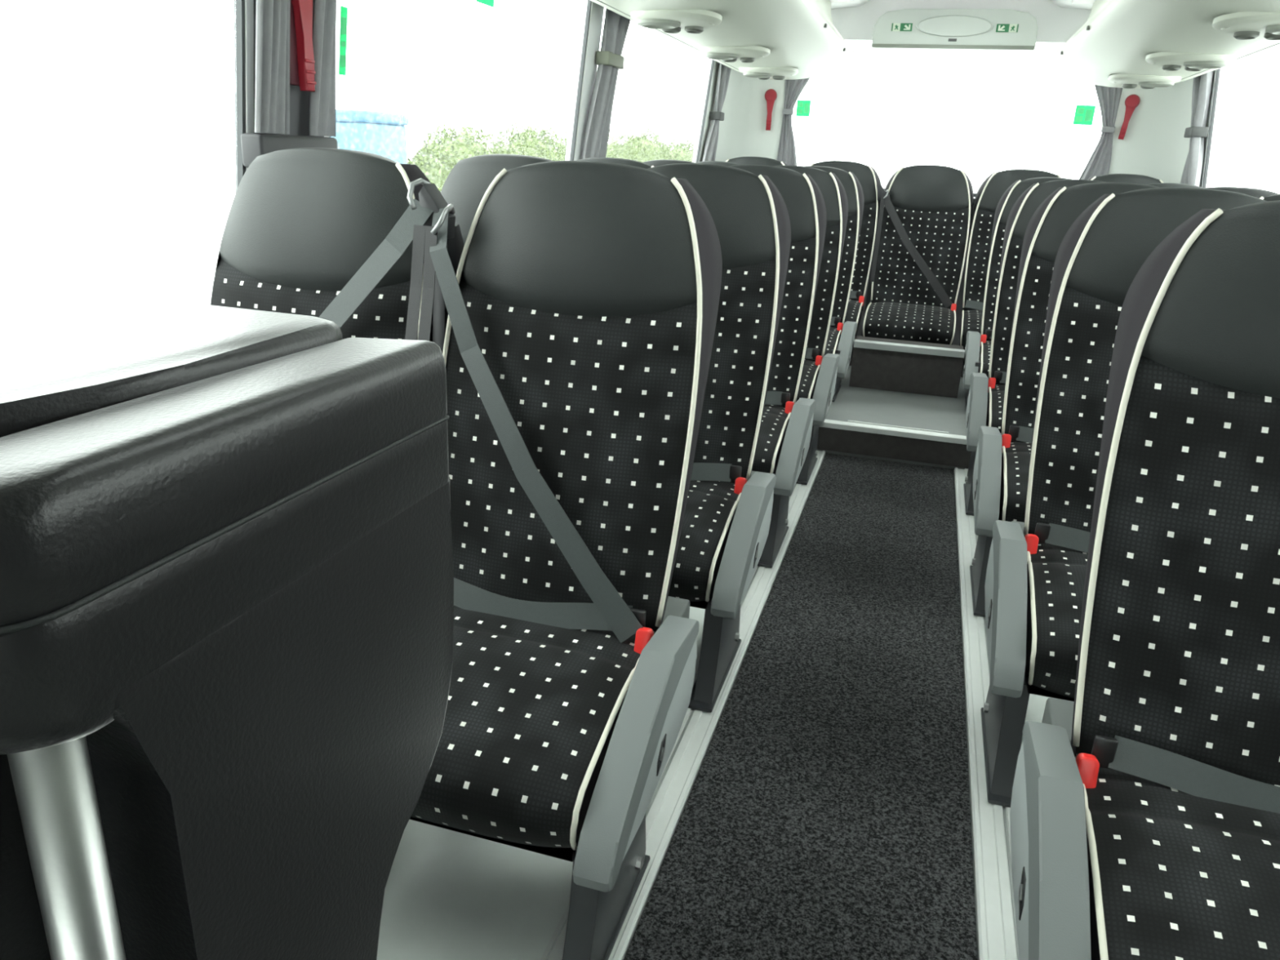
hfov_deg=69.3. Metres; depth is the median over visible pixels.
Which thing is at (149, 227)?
ground
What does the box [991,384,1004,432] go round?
seat cushion
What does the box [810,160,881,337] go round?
passenger seat
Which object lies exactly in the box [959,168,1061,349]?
passenger seat
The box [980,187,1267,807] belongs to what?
passenger seat
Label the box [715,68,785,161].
wall
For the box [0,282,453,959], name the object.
partition
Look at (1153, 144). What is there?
wall
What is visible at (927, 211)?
passenger seat
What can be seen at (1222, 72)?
trim
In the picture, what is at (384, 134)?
building
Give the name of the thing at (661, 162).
passenger seat
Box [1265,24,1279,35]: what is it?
reading lamp
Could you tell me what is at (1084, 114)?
sticker
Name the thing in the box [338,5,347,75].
sticker
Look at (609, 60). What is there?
curtain
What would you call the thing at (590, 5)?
window
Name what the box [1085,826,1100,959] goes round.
cushion
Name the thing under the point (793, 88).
curtain
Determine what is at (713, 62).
window
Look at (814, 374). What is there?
cushion
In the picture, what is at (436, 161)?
hedge
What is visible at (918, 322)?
seat cushion
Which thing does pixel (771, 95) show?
hammer
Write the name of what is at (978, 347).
passenger seat
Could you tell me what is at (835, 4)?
ceiling
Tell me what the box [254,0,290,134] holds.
curtain
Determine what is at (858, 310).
cushion
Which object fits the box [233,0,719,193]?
curtain
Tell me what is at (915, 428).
step
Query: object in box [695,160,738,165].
passenger seat
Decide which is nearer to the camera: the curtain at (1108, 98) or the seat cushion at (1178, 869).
the seat cushion at (1178, 869)
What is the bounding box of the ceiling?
[829,0,1096,9]
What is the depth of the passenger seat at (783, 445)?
3.21 m
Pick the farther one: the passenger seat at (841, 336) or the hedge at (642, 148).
the hedge at (642, 148)
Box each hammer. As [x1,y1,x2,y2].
[289,0,316,91]
[764,88,777,130]
[1118,94,1140,139]
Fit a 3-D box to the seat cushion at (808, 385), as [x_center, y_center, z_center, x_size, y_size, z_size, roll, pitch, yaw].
[0.508,-0.406,3.952,0.474,0.200,0.490,8,20,15]
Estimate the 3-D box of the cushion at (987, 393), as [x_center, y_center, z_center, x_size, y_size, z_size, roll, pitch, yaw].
[1.586,-0.220,3.574,0.482,0.173,0.469,8,20,15]
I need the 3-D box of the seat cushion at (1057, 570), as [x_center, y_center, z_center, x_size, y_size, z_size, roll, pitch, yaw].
[1.071,0.314,1.977,0.474,0.200,0.490,8,20,15]
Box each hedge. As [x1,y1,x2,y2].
[407,124,505,192]
[491,122,566,160]
[558,128,634,159]
[614,125,678,162]
[665,138,695,161]
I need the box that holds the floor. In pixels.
[376,483,1073,959]
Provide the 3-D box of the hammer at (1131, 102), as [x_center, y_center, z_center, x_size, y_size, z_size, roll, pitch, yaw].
[2.927,-2.171,5.542,0.082,0.255,0.036,11,21,23]
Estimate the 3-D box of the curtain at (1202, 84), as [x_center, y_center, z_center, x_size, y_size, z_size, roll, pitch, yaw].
[3.048,-1.856,5.090,0.146,0.700,0.362,8,20,15]
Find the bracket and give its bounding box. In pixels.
[240,133,337,167]
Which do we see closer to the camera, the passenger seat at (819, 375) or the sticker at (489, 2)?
the sticker at (489, 2)
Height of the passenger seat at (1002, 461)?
1.214 m
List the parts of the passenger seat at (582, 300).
backrest, foot plate, armrest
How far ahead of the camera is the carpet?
2.03 m
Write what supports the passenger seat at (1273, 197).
on the floor
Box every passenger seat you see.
[210,147,433,342]
[409,160,722,959]
[440,154,551,246]
[576,157,653,168]
[643,159,695,166]
[647,163,791,712]
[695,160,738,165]
[725,156,787,165]
[728,164,826,568]
[774,165,848,484]
[804,165,864,402]
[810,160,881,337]
[862,164,973,345]
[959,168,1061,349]
[962,177,1072,409]
[963,179,1103,515]
[969,182,1159,617]
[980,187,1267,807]
[1009,200,1279,959]
[1088,173,1163,184]
[1147,182,1204,188]
[1204,186,1279,197]
[1255,194,1279,201]
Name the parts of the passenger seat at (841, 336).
foot plate, backrest, armrest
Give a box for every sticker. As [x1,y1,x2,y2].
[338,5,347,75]
[475,0,493,7]
[795,99,810,116]
[1072,105,1095,124]
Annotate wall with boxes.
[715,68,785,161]
[831,0,1091,344]
[1108,77,1193,183]
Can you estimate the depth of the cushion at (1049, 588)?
1.87 m
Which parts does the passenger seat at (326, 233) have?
backrest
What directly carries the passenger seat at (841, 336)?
on the step at (915, 428)
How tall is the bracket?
0.071 m
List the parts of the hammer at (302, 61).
backing plate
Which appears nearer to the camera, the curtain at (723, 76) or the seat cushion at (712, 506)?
the seat cushion at (712, 506)
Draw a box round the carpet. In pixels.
[623,453,977,959]
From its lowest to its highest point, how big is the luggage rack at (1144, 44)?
0.468 m
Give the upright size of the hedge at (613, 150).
3.418 m
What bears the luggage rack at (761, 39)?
attached to the wall at (742, 132)
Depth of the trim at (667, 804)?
2.01 m
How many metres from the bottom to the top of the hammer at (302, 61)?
0.330 m
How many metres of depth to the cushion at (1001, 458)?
2.72 m
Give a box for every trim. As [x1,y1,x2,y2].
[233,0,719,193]
[540,450,825,959]
[954,467,1022,959]
[1199,66,1225,187]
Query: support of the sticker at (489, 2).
attached to the window at (590, 5)
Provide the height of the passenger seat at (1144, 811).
1.214 m
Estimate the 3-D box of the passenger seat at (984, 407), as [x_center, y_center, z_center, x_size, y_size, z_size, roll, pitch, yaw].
[1.602,-0.521,3.577,0.562,1.214,0.762,8,20,15]
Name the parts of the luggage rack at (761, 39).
service panel, service panel, service panel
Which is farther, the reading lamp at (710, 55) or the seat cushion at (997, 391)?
the reading lamp at (710, 55)
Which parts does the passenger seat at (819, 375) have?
foot plate, backrest, armrest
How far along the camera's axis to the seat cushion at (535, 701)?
1.43 m
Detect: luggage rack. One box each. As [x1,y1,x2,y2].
[590,0,856,79]
[1047,0,1279,88]
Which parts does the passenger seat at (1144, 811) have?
armrest, backrest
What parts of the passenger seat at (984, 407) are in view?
foot plate, armrest, backrest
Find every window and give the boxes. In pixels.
[235,0,253,186]
[324,0,594,160]
[592,6,715,162]
[1200,68,1220,188]
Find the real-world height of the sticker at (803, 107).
0.100 m
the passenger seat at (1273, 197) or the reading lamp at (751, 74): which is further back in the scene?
the reading lamp at (751, 74)
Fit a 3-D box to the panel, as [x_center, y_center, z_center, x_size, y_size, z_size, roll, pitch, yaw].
[1.912,-2.736,5.644,0.950,0.219,0.202,8,20,15]
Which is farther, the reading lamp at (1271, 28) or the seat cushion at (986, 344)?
the seat cushion at (986, 344)
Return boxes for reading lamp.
[636,18,680,29]
[703,53,737,59]
[743,71,771,77]
[1137,81,1173,87]
[1183,61,1228,68]
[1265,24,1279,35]
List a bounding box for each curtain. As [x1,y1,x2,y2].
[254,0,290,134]
[309,0,336,136]
[582,8,631,159]
[702,62,731,161]
[777,77,810,165]
[1079,84,1122,179]
[1180,71,1213,186]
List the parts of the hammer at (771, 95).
handle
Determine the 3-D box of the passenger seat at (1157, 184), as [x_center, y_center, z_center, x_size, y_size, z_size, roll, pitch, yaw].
[2.470,-0.831,4.390,0.508,1.089,0.731,8,20,15]
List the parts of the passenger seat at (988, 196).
backrest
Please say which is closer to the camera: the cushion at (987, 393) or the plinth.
the cushion at (987, 393)
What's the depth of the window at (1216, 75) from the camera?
4.99 m
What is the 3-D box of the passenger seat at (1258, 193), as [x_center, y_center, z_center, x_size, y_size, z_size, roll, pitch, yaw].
[2.153,-0.437,3.444,0.508,1.235,0.731,8,20,15]
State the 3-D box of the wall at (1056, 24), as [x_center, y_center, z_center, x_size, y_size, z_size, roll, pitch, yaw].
[1.851,-1.843,5.888,2.340,2.240,0.440,8,20,15]
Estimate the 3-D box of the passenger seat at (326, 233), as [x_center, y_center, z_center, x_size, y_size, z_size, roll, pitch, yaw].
[-0.713,0.021,1.755,0.542,1.235,0.742,8,20,15]
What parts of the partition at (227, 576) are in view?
panel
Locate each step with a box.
[817,365,971,469]
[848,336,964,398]
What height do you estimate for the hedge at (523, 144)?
3.227 m
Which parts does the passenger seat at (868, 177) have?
backrest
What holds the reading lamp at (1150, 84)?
attached to the luggage rack at (1144, 44)
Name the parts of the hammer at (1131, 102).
handle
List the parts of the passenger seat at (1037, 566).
foot plate, armrest, backrest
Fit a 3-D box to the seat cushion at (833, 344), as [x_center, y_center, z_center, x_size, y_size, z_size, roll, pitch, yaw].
[0.784,-0.692,4.804,0.474,0.200,0.490,8,20,15]
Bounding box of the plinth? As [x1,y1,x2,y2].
[848,335,964,377]
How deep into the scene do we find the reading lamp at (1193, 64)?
3.64 m
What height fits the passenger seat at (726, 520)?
1.214 m
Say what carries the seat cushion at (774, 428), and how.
on the passenger seat at (783, 445)
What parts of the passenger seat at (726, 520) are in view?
foot plate, backrest, armrest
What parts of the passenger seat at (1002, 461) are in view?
foot plate, armrest, backrest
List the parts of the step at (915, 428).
edge trim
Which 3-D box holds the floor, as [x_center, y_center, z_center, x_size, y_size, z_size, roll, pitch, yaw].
[0.499,0.612,2.251,2.980,0.100,9.600,8,20,15]
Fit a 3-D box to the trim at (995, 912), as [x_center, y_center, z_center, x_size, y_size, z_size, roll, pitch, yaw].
[0.436,1.005,0.942,0.124,0.021,6.850,8,20,15]
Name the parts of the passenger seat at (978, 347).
armrest, backrest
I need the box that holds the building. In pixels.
[330,109,408,164]
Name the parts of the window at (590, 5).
frame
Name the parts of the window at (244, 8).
frame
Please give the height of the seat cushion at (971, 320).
0.200 m
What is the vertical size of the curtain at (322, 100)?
0.527 m
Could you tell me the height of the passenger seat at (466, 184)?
1.235 m
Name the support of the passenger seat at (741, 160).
on the floor
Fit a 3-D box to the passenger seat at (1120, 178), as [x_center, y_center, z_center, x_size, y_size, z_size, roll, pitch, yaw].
[2.646,-1.171,5.124,0.526,0.988,0.731,8,20,15]
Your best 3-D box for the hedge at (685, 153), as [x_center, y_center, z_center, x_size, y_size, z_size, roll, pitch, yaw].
[2.093,-15.560,47.046,3.521,3.272,7.014,8,20,15]
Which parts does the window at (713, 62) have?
frame, frame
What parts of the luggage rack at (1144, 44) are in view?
service panel, service panel, service panel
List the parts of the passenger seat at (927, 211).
backrest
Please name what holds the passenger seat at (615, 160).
on the floor
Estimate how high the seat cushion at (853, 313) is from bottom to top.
0.200 m
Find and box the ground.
[0,153,977,305]
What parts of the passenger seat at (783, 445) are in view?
foot plate, backrest, armrest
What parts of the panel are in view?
oval panel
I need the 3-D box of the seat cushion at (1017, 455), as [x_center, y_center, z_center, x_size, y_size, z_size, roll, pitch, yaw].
[1.330,0.045,2.780,0.474,0.200,0.490,8,20,15]
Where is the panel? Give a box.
[871,8,1038,52]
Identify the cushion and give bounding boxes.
[410,605,640,848]
[668,480,738,601]
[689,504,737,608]
[751,404,788,473]
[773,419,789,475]
[795,359,817,401]
[809,369,819,399]
[823,326,839,355]
[844,299,861,322]
[854,306,862,337]
[864,302,954,344]
[961,310,982,349]
[982,340,991,377]
[986,392,989,426]
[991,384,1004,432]
[998,453,1004,520]
[1004,442,1031,522]
[1024,564,1074,702]
[1030,542,1088,698]
[1085,767,1279,959]
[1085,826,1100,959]
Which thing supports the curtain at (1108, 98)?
hanging from the wall at (1153, 144)
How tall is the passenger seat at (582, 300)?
1.214 m
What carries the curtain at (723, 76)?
hanging from the wall at (742, 132)
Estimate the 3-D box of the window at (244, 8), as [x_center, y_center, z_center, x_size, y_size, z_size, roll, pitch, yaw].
[-1.077,-0.638,1.250,0.141,1.080,1.625,8,20,15]
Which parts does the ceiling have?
cove panel, cove panel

